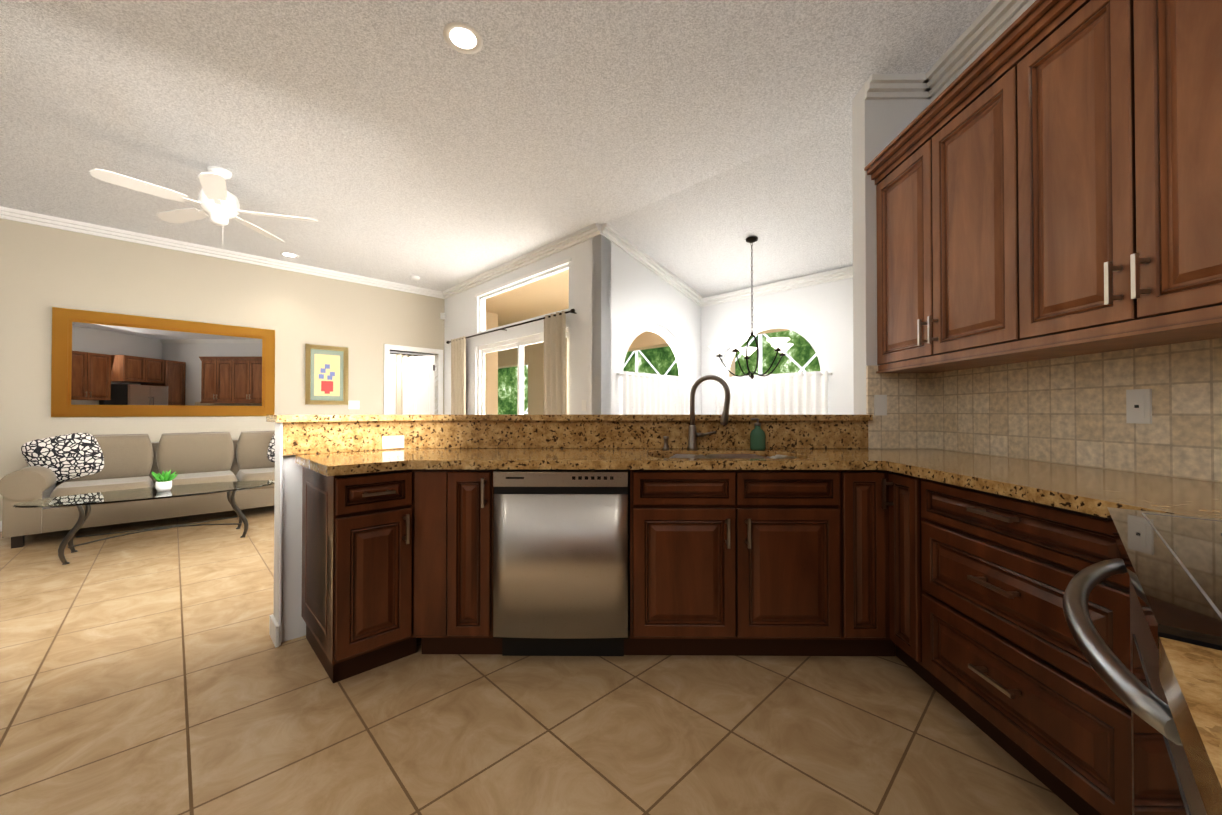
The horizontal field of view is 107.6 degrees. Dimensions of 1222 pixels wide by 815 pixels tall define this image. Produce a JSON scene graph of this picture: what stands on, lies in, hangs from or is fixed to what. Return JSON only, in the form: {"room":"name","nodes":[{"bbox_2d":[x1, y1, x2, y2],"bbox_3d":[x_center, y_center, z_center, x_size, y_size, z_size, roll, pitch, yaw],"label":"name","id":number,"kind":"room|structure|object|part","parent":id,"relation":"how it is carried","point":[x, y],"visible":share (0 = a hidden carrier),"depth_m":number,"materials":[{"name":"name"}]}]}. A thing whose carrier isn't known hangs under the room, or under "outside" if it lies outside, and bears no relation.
{"room":"kitchen","nodes":[
{"label":"kitchen","id":0,"kind":"room"},
{"bbox_2d":[0,218,443,520],"bbox_3d":[-5.895,-0.358,4.215,9.200,3.060,0.140,1,-1,-44],"label":"wall","id":1,"kind":"structure","parent":0,"point":[44,270],"depth_m":5.07,"materials":[{"name":"beige paint"}]},
{"bbox_2d":[51,307,274,416],"bbox_3d":[-4.913,-0.444,5.058,1.780,1.090,0.035,1,-1,-44],"label":"wall mirror","id":2,"kind":"object","parent":1,"relation":"attached to","point":[104,364],"visible":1,"depth_m":4.94,"materials":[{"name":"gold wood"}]},
{"bbox_2d":[305,344,347,404],"bbox_3d":[-3.867,-0.439,6.090,0.500,0.800,0.030,1,-1,-44],"label":"picture","id":3,"kind":"object","parent":1,"relation":"attached to","point":[326,375],"visible":1,"depth_m":6.08,"materials":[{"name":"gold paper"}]},
{"bbox_2d":[440,313,445,319],"bbox_3d":[-2.701,-1.468,7.183,0.060,0.100,0.060,0,-1,0],"label":"sensor","id":4,"kind":"object","parent":1,"relation":"attached to","point":[442,316],"visible":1,"depth_m":7.15,"materials":[{"name":"white plastic"}]},
{"bbox_2d":[390,351,429,413],"bbox_3d":[-3.894,-0.146,7.456,3.200,2.700,1.680,1,-1,-44],"label":"wall","id":5,"kind":"structure","parent":0,"point":[392,383],"depth_m":8.34,"materials":[{"name":"white paint"}]},
{"bbox_2d":[390,353,421,413],"bbox_3d":[-3.972,0.082,8.175,1.300,2.159,0.060,1,-1,-44],"label":"curtain","id":6,"kind":"object","parent":5,"relation":"hanging from","point":[399,383],"visible":0.19,"depth_m":8.21,"materials":[{"name":"white fabric"}]},
{"bbox_2d":[0,0,992,290],"bbox_3d":[-1.435,-2.016,-2.660,12.100,0.120,16.342,1,-1,-44],"label":"ceiling","id":7,"kind":"structure","parent":0,"point":[396,140],"depth_m":2.82,"materials":[{"name":"white paint"}]},
{"bbox_2d":[89,166,317,241],"bbox_3d":[-3.138,-1.574,3.625,1.293,0.640,1.255,0,-1,0],"label":"ceiling fan","id":8,"kind":"object","parent":7,"relation":"hanging from","point":[218,202],"visible":1,"depth_m":3.48,"materials":[{"name":"white plastic"}]},
{"bbox_2d":[280,252,298,257],"bbox_3d":[-3.945,-1.872,5.482,0.195,0.005,0.195,0,-1,-6],"label":"recessed light","id":9,"kind":"object","parent":7,"relation":"in","point":[287,254],"depth_m":5.47,"materials":[{"name":"white plastic"}]},
{"bbox_2d":[410,275,419,279],"bbox_3d":[-2.797,-1.849,6.383,0.128,0.035,0.128,0,-1,-8],"label":"recessed light","id":10,"kind":"object","parent":7,"relation":"in","point":[413,277],"depth_m":6.34,"materials":[{"name":"white plastic"}]},
{"bbox_2d":[443,22,482,53],"bbox_3d":[-0.762,-1.903,2.306,0.195,0.005,0.195,0,-1,-8],"label":"recessed light","id":11,"kind":"object","parent":7,"relation":"in","point":[462,37],"depth_m":2.30,"materials":[{"name":"white plastic"}]},
{"bbox_2d":[444,234,610,413],"bbox_3d":[-1.354,-0.340,5.972,0.140,3.060,3.720,1,-1,-44],"label":"wall","id":12,"kind":"structure","parent":0,"point":[462,310],"depth_m":4.95,"materials":[{"name":"white paint"}]},
{"bbox_2d":[0,206,852,306],"bbox_3d":[-2.752,-1.599,5.351,12.671,0.555,3.822,0,-1,0],"label":"crown molding","id":13,"kind":"structure","parent":12,"relation":"attached to","point":[595,229],"depth_m":5.15,"materials":[{"name":"white wood"}]},
{"bbox_2d":[446,309,576,413],"bbox_3d":[-1.445,0.061,5.864,0.135,2.215,3.070,1,-1,-44],"label":"curtain","id":14,"kind":"object","parent":12,"relation":"hanging from","point":[554,363],"visible":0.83,"depth_m":5.07,"materials":[{"name":"beige fabric"}]},
{"bbox_2d":[475,258,570,413],"bbox_3d":[-1.176,-0.233,5.753,0.112,2.840,2.180,1,-1,-44],"label":"door","id":15,"kind":"structure","parent":12,"relation":"in","point":[518,343],"depth_m":5.78,"materials":[{"name":"white wood"}]},
{"bbox_2d":[0,506,1078,814],"bbox_3d":[-1.880,1.208,3.734,17.000,0.080,18.500,0,-1,0],"label":"floor","id":16,"kind":"structure","parent":0,"point":[154,672],"depth_m":1.63,"materials":[{"name":"tile"}]},
{"bbox_2d":[0,431,274,547],"bbox_3d":[-4.447,0.710,4.800,2.410,0.936,0.960,1,-1,-44],"label":"sofa","id":17,"kind":"object","parent":16,"relation":"on","point":[72,464],"visible":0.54,"depth_m":4.35,"materials":[{"name":"fabric"}]},
{"bbox_2d":[13,470,274,564],"bbox_3d":[-3.829,0.856,3.825,1.214,0.634,1.214,0,-1,0],"label":"coffee table","id":18,"kind":"object","parent":16,"relation":"on","point":[164,488],"visible":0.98,"depth_m":3.72,"materials":[{"name":"clear glass"}]},
{"bbox_2d":[151,470,177,491],"bbox_3d":[-3.833,0.627,3.828,0.119,0.177,0.158,0,-1,0],"label":"plant pot","id":19,"kind":"object","parent":18,"relation":"on","point":[164,480],"depth_m":3.80,"materials":[{"name":"white ceramic"}]},
{"bbox_2d":[266,0,1221,814],"bbox_3d":[-0.931,-0.128,2.132,5.594,2.560,8.445,0,-1,0],"label":"kitchen cabinets","id":20,"kind":"object","parent":16,"relation":"on","point":[1042,384],"visible":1,"depth_m":1.88,"materials":[{"name":"brown wood"}]},
{"bbox_2d":[493,470,627,655],"bbox_3d":[-0.221,0.717,2.278,0.603,0.872,0.624,0,-1,0],"label":"dishwasher","id":21,"kind":"object","parent":20,"relation":"in","point":[560,537],"depth_m":1.97,"materials":[{"name":"silver metal"}]},
{"bbox_2d":[750,418,765,449],"bbox_3d":[0.830,0.149,2.526,0.086,0.177,0.086,0,-1,0],"label":"soap bottle","id":22,"kind":"object","parent":20,"relation":"on","point":[757,435],"depth_m":2.50,"materials":[{"name":"green"}]},
{"bbox_2d":[295,449,1221,518],"bbox_3d":[0.146,0.247,1.388,3.427,0.040,2.416,0,-1,0],"label":"countertop","id":23,"kind":"structure","parent":20,"relation":"on","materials":[{"name":"stone"}]},
{"bbox_2d":[1063,507,1221,814],"bbox_3d":[1.014,0.590,0.465,0.750,1.050,0.762,1,-1,-44],"label":"range","id":24,"kind":"object","parent":16,"relation":"on","point":[1170,564],"visible":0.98,"depth_m":0.61,"materials":[{"name":"silver metal"}]},
{"bbox_2d":[616,371,694,413],"bbox_3d":[0.566,0.010,5.199,1.360,0.785,0.068,1,-1,-44],"label":"cafe curtain","id":25,"kind":"object","parent":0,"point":[642,393],"depth_m":5.10,"materials":[{"name":"white fabric"}]},
{"bbox_2d":[384,84,929,472],"bbox_3d":[0.235,-0.349,5.105,7.595,3.060,4.967,0,-1,0],"label":"wall","id":26,"kind":"structure","parent":0,"point":[643,298],"depth_m":4.75,"materials":[{"name":"white paint"}]},
{"bbox_3d":[-3.129,0.133,7.100,0.833,2.135,1.026,0,-1,0],"label":"door interior frame","id":27,"kind":"part","parent":26,"relation":"part of","materials":[{"name":"white"}]},
{"bbox_2d":[607,116,852,297],"bbox_3d":[1.858,-1.687,4.080,2.050,0.644,3.900,1,-1,-44],"label":"ceiling slope","id":28,"kind":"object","parent":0,"point":[789,206],"visible":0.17,"depth_m":4.15,"materials":[{"name":"white paint"}]},
{"bbox_2d":[709,236,793,378],"bbox_3d":[1.395,-0.966,4.394,0.811,1.380,0.808,0,-1,0],"label":"chandelier","id":29,"kind":"object","parent":28,"relation":"hanging from","point":[780,345],"visible":1,"depth_m":4.35,"materials":[{"name":"brown metal"}]},
{"bbox_2d":[701,277,853,413],"bbox_3d":[2.425,-0.123,4.692,0.140,2.600,3.400,1,-1,-44],"label":"wall","id":30,"kind":"structure","parent":0,"point":[822,314],"depth_m":4.88,"materials":[{"name":"white paint"}]},
{"bbox_2d":[713,370,831,413],"bbox_3d":[1.805,0.009,5.175,0.068,0.785,1.420,1,-1,-44],"label":"cafe curtain","id":31,"kind":"object","parent":30,"relation":"attached to","point":[779,393],"depth_m":5.08,"materials":[{"name":"white fabric"}]},
{"bbox_2d":[930,0,1035,103],"bbox_3d":[1.920,-0.397,0.207,0.140,3.060,5.080,0,-1,0],"label":"wall","id":32,"kind":"structure","parent":0,"point":[1024,8],"depth_m":2.22,"materials":[{"name":"white paint"}]},
{"bbox_2d":[865,74,923,99],"bbox_3d":[1.634,-1.856,2.586,0.288,0.095,0.075,0,-1,0],"label":"crown molding","id":33,"kind":"structure","parent":32,"relation":"attached to","point":[878,86],"depth_m":2.57,"materials":[{"name":"white wood"}]},
{"bbox_2d":[924,0,1028,98],"bbox_3d":[1.807,-1.886,-0.378,0.075,0.095,6.000,0,-1,0],"label":"crown molding","id":34,"kind":"structure","parent":32,"relation":"attached to","point":[984,28],"depth_m":2.27,"materials":[{"name":"white wood"}]},
{"bbox_2d":[866,338,1221,481],"bbox_3d":[1.664,-0.021,0.685,0.380,0.483,3.840,0,-1,0],"label":"backsplash","id":35,"kind":"structure","parent":32,"relation":"attached to","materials":[{"name":"tile"}]},
{"label":"outside","id":36,"kind":"structure","parent":0,"visible":0},
{"bbox_2d":[485,269,819,413],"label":"windows","id":37,"kind":"structure","parent":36,"point":[650,352],"depth_m":9.60,"materials":[{"name":"clear glass"}]}
]}

